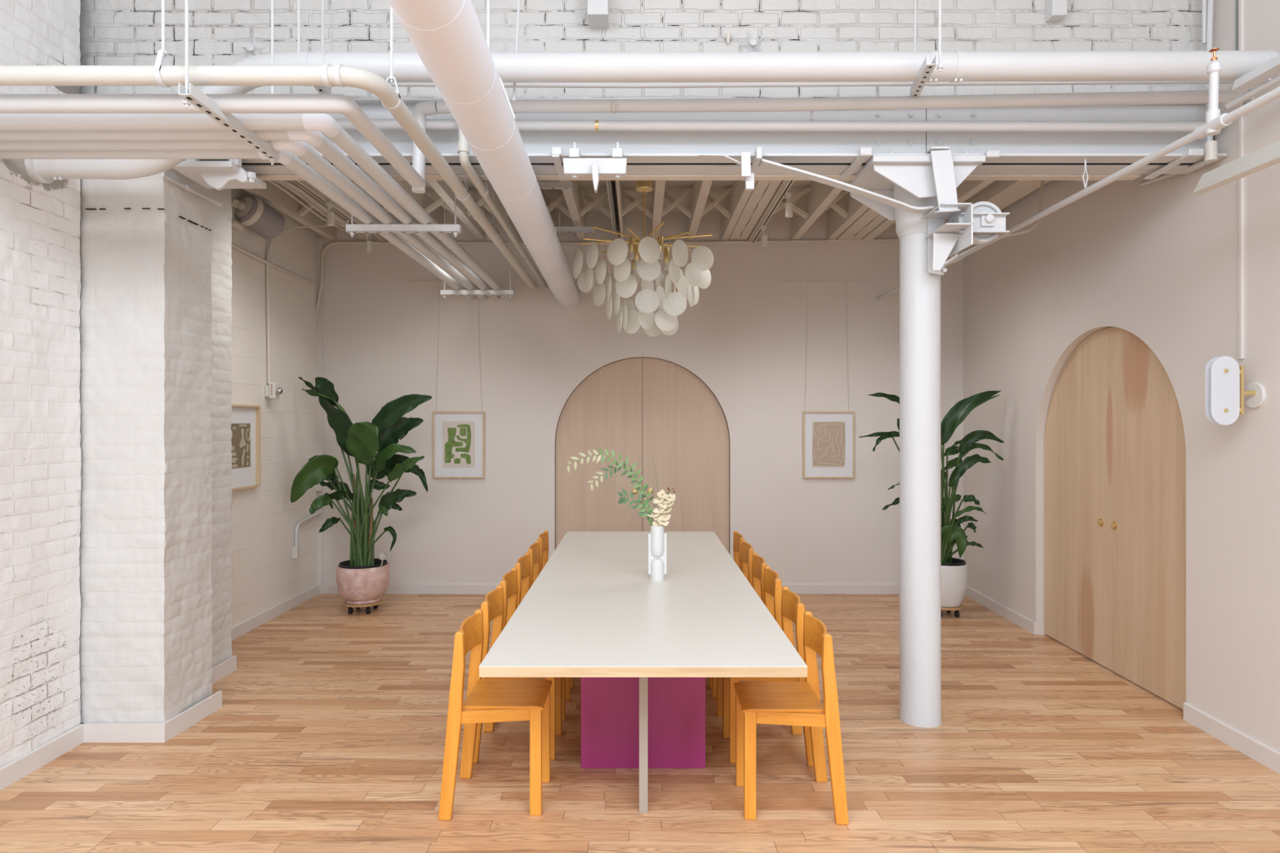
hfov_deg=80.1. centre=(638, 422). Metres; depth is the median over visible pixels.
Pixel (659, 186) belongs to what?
ceiling beam
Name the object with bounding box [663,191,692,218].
brace
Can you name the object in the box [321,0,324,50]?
rod
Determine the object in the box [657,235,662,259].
socket
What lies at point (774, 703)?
dining chair
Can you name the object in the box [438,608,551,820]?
dining chair
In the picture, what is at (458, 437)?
framed print
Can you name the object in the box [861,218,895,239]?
ceiling beam
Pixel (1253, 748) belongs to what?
baseboard
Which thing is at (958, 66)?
drain pipe
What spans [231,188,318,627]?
wall
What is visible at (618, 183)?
joist
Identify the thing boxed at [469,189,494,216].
brace
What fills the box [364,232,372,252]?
light
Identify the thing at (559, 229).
channel
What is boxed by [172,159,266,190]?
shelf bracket
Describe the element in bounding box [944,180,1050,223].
ceiling beam
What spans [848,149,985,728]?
steel column
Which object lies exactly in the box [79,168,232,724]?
wall pier
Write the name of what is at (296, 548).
pipe
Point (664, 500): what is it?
orchid spray
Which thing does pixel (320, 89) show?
channel
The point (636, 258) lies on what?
socket
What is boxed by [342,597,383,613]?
caddy
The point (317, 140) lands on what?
insulated pipe
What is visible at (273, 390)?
fire alarm
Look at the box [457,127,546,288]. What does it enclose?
pipe
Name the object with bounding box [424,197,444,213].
brace
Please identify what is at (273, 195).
joist
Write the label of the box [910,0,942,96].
channel
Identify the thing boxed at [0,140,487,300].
insulated pipe
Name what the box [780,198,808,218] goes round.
brace
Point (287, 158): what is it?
insulated pipe
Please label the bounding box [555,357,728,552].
door
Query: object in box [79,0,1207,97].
wall
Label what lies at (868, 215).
ceiling beam
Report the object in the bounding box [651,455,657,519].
grass blade
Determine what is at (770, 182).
trim
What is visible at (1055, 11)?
stub
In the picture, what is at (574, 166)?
clamp
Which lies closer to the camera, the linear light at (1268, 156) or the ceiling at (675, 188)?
the linear light at (1268, 156)
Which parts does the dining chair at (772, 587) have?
leg, leg, leg, backrest, leg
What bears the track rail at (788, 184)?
attached to the ceiling beam at (783, 182)
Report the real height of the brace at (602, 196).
0.239 m
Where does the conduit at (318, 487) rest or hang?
attached to the wall at (745, 337)
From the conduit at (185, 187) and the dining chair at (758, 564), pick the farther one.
the dining chair at (758, 564)
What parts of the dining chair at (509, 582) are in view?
leg, backrest, leg, leg, leg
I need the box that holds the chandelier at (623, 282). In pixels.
[572,180,713,336]
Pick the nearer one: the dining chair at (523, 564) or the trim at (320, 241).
the dining chair at (523, 564)
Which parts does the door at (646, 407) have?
knob, knob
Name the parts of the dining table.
table panel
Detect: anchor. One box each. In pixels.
[240,36,267,57]
[737,31,764,51]
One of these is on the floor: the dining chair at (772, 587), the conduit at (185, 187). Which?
the dining chair at (772, 587)
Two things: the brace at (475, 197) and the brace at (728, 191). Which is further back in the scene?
the brace at (475, 197)
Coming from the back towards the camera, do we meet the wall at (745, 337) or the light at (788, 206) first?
the wall at (745, 337)
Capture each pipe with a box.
[0,0,537,291]
[0,87,1253,193]
[0,113,510,300]
[0,130,499,300]
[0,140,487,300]
[0,150,475,300]
[24,49,1279,183]
[292,511,320,559]
[333,111,1221,132]
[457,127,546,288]
[876,47,1279,300]
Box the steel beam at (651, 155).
[183,97,1226,180]
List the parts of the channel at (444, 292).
rod, rod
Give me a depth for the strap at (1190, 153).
3.91 m
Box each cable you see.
[268,180,359,237]
[274,180,365,237]
[277,219,349,236]
[280,180,371,237]
[1235,0,1238,50]
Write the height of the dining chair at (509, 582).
0.775 m
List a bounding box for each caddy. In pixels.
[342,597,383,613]
[941,604,964,617]
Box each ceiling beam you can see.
[651,180,666,238]
[686,180,712,239]
[720,180,757,239]
[728,180,782,239]
[747,180,786,240]
[791,180,850,239]
[826,191,869,239]
[835,208,886,239]
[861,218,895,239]
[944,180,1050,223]
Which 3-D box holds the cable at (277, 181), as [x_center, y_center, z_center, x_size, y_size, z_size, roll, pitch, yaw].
[-2.545,-1.702,5.750,0.044,0.074,2.701,0,0,0]
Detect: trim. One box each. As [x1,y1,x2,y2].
[84,208,211,231]
[317,238,323,584]
[740,182,770,235]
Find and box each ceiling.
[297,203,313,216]
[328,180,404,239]
[425,180,851,211]
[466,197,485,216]
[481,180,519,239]
[537,180,553,222]
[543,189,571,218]
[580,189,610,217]
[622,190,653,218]
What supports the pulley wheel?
attached to the bracket at (944, 241)
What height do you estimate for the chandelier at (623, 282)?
1.123 m
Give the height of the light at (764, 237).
0.175 m
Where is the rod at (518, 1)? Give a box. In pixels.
[512,0,519,101]
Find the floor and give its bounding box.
[0,594,1279,852]
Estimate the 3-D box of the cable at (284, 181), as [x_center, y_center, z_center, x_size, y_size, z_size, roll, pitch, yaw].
[-2.485,-1.692,5.750,0.044,0.094,2.701,0,0,0]
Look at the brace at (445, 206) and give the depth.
6.54 m
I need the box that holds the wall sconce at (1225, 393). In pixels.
[1204,355,1266,425]
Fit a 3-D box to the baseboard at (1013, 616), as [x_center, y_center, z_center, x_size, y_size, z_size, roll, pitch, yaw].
[3.084,1.591,6.591,0.015,0.095,1.413,0,0,2]
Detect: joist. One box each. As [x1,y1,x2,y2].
[242,180,337,239]
[279,180,373,239]
[373,180,445,239]
[426,180,485,239]
[559,180,586,239]
[605,180,617,239]
[615,180,623,239]
[955,180,994,202]
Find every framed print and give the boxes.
[231,404,260,491]
[432,411,484,478]
[802,411,854,478]
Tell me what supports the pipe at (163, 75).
hanging from the ceiling at (675, 188)
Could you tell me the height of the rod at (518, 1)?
0.789 m
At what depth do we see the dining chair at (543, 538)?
6.02 m
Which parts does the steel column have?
cap plate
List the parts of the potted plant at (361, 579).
pot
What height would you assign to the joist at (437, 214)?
0.275 m
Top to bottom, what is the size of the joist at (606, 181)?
0.275 m
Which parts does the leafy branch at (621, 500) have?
stem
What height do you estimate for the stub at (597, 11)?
0.692 m
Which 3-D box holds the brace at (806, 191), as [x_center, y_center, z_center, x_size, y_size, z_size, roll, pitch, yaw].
[1.288,-1.885,6.500,0.360,0.240,0.055,0,0,0]
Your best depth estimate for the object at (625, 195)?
6.54 m
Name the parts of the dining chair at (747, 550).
leg, backrest, leg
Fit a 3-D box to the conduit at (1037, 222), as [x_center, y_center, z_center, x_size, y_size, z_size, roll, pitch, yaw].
[2.543,-1.484,5.233,0.573,0.523,0.154,0,0,0]
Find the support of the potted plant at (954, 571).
on the caddy at (957, 609)
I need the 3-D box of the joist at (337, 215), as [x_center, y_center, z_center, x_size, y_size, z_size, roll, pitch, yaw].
[-2.581,-1.885,5.835,0.073,0.275,2.950,0,0,0]
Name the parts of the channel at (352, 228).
rod, rod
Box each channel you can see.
[178,0,279,164]
[313,85,330,93]
[346,180,461,237]
[440,202,514,298]
[537,181,572,189]
[555,190,594,235]
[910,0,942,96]
[1225,54,1279,109]
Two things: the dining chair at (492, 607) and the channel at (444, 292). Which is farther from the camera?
the channel at (444, 292)
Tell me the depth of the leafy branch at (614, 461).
4.31 m
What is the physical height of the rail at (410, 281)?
1.262 m
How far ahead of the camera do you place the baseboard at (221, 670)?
4.90 m
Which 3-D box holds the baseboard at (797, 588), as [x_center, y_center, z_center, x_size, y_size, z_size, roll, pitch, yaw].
[1.997,1.591,7.293,2.232,0.095,0.015,0,0,0]
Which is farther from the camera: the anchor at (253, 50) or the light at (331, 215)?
the light at (331, 215)
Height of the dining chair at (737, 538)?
0.775 m
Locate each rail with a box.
[292,180,384,242]
[408,280,496,409]
[751,180,794,242]
[782,280,869,411]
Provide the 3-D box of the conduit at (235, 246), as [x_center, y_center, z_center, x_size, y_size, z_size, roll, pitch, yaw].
[-3.040,-1.325,6.352,0.044,0.067,1.635,0,0,0]
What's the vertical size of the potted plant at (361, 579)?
1.956 m
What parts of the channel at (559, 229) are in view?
rod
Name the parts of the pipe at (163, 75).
rod, rod, rod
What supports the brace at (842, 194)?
attached to the ceiling beam at (820, 195)
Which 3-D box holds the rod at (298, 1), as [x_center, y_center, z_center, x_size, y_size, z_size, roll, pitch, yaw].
[-1.547,-2.313,3.470,0.011,1.398,0.011,0,0,0]
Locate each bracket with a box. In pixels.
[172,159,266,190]
[760,146,973,275]
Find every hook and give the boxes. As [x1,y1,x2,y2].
[725,32,730,43]
[983,150,999,159]
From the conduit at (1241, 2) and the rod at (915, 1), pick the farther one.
the conduit at (1241, 2)
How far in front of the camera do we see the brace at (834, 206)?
6.54 m
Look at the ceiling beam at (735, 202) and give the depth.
6.40 m
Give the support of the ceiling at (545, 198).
attached to the ceiling at (675, 188)
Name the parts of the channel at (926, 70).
rod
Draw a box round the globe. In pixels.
[377,551,386,568]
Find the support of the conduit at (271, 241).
attached to the wall at (265, 574)
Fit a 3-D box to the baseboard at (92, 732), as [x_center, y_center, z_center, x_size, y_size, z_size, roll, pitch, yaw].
[-2.625,1.591,4.142,0.460,0.095,0.484,0,0,0]
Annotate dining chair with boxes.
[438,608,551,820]
[473,584,561,763]
[494,567,569,723]
[515,552,573,688]
[527,540,540,588]
[537,530,548,573]
[709,552,767,687]
[711,565,782,716]
[722,586,813,766]
[733,530,744,571]
[733,610,848,825]
[741,540,754,586]
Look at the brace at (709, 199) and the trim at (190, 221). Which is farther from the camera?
the brace at (709, 199)
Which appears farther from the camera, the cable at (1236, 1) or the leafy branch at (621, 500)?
the leafy branch at (621, 500)
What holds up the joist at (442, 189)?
attached to the ceiling at (675, 188)
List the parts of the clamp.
plate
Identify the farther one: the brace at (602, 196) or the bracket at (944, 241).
the brace at (602, 196)
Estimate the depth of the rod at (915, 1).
3.70 m
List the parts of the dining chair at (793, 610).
leg, leg, rail, backrest, leg, leg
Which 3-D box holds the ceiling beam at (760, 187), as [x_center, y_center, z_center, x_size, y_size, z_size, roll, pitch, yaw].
[0.952,-1.885,5.835,0.172,0.275,2.950,0,0,0]
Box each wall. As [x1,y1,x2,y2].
[0,0,81,767]
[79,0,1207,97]
[211,188,232,218]
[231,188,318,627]
[318,211,963,583]
[963,0,1279,752]
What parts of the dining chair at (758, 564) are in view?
leg, leg, backrest, leg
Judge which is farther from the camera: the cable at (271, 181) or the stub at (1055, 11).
the cable at (271, 181)
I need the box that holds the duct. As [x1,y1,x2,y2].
[387,0,579,309]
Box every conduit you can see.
[160,173,222,207]
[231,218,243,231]
[231,243,315,285]
[266,238,274,383]
[312,80,1234,88]
[315,238,899,491]
[608,180,617,239]
[973,180,1044,244]
[1139,0,1217,186]
[1238,0,1244,359]
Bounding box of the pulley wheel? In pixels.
[948,201,1009,244]
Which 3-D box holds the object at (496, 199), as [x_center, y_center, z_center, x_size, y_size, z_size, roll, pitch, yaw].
[-1.173,-1.885,5.835,0.073,0.275,2.950,0,0,0]
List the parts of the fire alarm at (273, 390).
bulb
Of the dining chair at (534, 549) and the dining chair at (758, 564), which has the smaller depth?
the dining chair at (758, 564)
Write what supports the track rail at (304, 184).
attached to the joist at (337, 215)
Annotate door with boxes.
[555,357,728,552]
[1044,326,1186,710]
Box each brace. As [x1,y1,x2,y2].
[423,190,458,217]
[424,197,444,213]
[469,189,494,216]
[547,192,564,212]
[579,190,608,216]
[622,190,653,216]
[662,186,693,216]
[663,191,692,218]
[702,186,731,216]
[706,195,730,218]
[773,186,810,214]
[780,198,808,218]
[822,190,848,213]
[831,203,848,218]
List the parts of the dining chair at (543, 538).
leg, backrest, leg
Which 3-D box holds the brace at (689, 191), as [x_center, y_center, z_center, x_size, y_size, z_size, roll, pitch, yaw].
[0.331,-1.885,6.500,0.285,0.238,0.055,0,0,0]
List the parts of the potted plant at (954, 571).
pot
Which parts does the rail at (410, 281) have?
rail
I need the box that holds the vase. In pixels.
[648,524,666,581]
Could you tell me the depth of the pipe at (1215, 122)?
3.19 m
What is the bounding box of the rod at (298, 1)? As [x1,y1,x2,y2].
[297,0,300,53]
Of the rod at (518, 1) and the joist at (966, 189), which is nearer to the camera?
the rod at (518, 1)
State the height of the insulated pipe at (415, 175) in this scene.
0.482 m
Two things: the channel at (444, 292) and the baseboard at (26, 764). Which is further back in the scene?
the channel at (444, 292)
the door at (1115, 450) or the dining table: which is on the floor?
the dining table
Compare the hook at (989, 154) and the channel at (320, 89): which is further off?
the hook at (989, 154)
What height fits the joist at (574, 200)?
0.275 m
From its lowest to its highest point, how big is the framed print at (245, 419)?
0.649 m
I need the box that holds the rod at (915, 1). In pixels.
[913,0,916,51]
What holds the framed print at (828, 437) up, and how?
hanging from the rail at (784, 281)
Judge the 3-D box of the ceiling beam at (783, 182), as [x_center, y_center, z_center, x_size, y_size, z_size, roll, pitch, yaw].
[1.079,-1.879,5.835,0.063,0.285,2.950,0,0,0]
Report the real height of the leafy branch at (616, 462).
0.432 m
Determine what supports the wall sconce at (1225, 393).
attached to the wall at (1157, 262)
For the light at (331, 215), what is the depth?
5.87 m
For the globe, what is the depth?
6.50 m
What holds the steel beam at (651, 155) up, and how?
on the steel column
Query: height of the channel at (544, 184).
0.390 m
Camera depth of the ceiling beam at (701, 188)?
6.29 m
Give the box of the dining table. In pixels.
[479,531,807,813]
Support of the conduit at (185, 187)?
attached to the wall pier
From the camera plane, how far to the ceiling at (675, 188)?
6.66 m
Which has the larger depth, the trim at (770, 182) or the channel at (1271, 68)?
the trim at (770, 182)
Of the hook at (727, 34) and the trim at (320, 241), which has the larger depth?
the trim at (320, 241)
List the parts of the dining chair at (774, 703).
leg, leg, seat, rail, leg, backrest, leg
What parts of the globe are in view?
globe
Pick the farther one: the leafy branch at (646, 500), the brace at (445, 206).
the brace at (445, 206)
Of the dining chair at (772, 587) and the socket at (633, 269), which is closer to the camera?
the dining chair at (772, 587)
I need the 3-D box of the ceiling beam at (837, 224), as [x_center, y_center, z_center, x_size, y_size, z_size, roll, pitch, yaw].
[1.841,-1.885,5.835,0.073,0.275,2.950,0,0,0]
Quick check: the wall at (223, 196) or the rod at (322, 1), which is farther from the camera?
the wall at (223, 196)
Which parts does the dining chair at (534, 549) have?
leg, backrest, leg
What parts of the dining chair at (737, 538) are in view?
leg, backrest, leg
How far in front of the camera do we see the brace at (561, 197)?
6.47 m
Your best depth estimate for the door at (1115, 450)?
4.93 m
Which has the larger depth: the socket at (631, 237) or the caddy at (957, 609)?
the caddy at (957, 609)
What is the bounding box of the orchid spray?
[647,487,675,526]
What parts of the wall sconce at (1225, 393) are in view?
glass pane, glass pane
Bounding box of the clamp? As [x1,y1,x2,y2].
[551,142,626,192]
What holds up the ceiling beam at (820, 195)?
attached to the ceiling at (675, 188)
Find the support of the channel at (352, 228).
hanging from the ceiling at (675, 188)
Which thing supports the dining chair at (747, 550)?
on the floor
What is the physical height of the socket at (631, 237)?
0.155 m
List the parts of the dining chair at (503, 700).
leg, backrest, leg, rail, seat, leg, leg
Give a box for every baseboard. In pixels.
[0,723,83,791]
[81,690,222,742]
[211,655,236,684]
[231,584,319,640]
[319,583,499,594]
[781,583,899,594]
[964,586,1035,635]
[1183,702,1279,774]
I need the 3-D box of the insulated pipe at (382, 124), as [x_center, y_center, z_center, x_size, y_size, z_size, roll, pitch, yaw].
[0.626,-1.535,3.860,4.632,0.122,0.055,0,0,0]
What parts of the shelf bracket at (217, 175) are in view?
post, post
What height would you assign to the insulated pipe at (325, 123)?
0.073 m
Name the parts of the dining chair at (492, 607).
leg, leg, backrest, rail, leg, leg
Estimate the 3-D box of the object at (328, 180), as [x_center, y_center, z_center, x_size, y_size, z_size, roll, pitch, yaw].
[-2.237,-1.885,5.835,0.073,0.275,2.950,0,0,0]
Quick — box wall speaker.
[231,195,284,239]
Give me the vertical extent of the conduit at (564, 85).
0.050 m
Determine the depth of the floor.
3.58 m
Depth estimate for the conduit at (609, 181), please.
6.07 m
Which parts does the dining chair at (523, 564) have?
leg, backrest, leg, leg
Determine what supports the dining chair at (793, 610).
on the floor
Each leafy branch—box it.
[567,448,652,525]
[586,460,653,524]
[617,488,653,525]
[635,499,655,526]
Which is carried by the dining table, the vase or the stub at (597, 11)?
the vase
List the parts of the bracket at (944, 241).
plate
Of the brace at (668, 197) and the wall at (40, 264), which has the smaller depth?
the wall at (40, 264)
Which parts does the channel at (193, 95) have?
rod, rod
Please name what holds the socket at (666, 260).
attached to the chandelier at (623, 282)
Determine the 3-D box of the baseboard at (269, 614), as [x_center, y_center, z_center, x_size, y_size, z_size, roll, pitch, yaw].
[-3.059,1.591,6.175,0.015,0.095,2.250,0,0,0]
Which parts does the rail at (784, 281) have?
rail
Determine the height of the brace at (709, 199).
0.238 m
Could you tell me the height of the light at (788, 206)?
0.175 m
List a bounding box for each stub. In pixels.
[586,0,608,28]
[1044,0,1067,22]
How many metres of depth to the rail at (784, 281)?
7.29 m
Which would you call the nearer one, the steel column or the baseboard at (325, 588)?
the steel column
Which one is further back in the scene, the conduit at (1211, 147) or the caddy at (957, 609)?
the caddy at (957, 609)
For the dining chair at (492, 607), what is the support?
on the floor
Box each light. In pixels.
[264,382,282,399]
[325,201,334,226]
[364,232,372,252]
[760,225,768,246]
[784,191,792,217]
[1193,140,1279,195]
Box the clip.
[698,146,762,190]
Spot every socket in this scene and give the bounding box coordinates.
[629,235,634,259]
[631,258,636,276]
[634,244,639,267]
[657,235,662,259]
[663,247,669,270]
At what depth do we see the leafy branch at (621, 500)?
4.30 m
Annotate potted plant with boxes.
[290,377,432,604]
[858,391,1004,607]
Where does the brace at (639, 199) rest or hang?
attached to the ceiling beam at (659, 186)
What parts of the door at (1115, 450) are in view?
knob, knob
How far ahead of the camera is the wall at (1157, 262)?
4.20 m

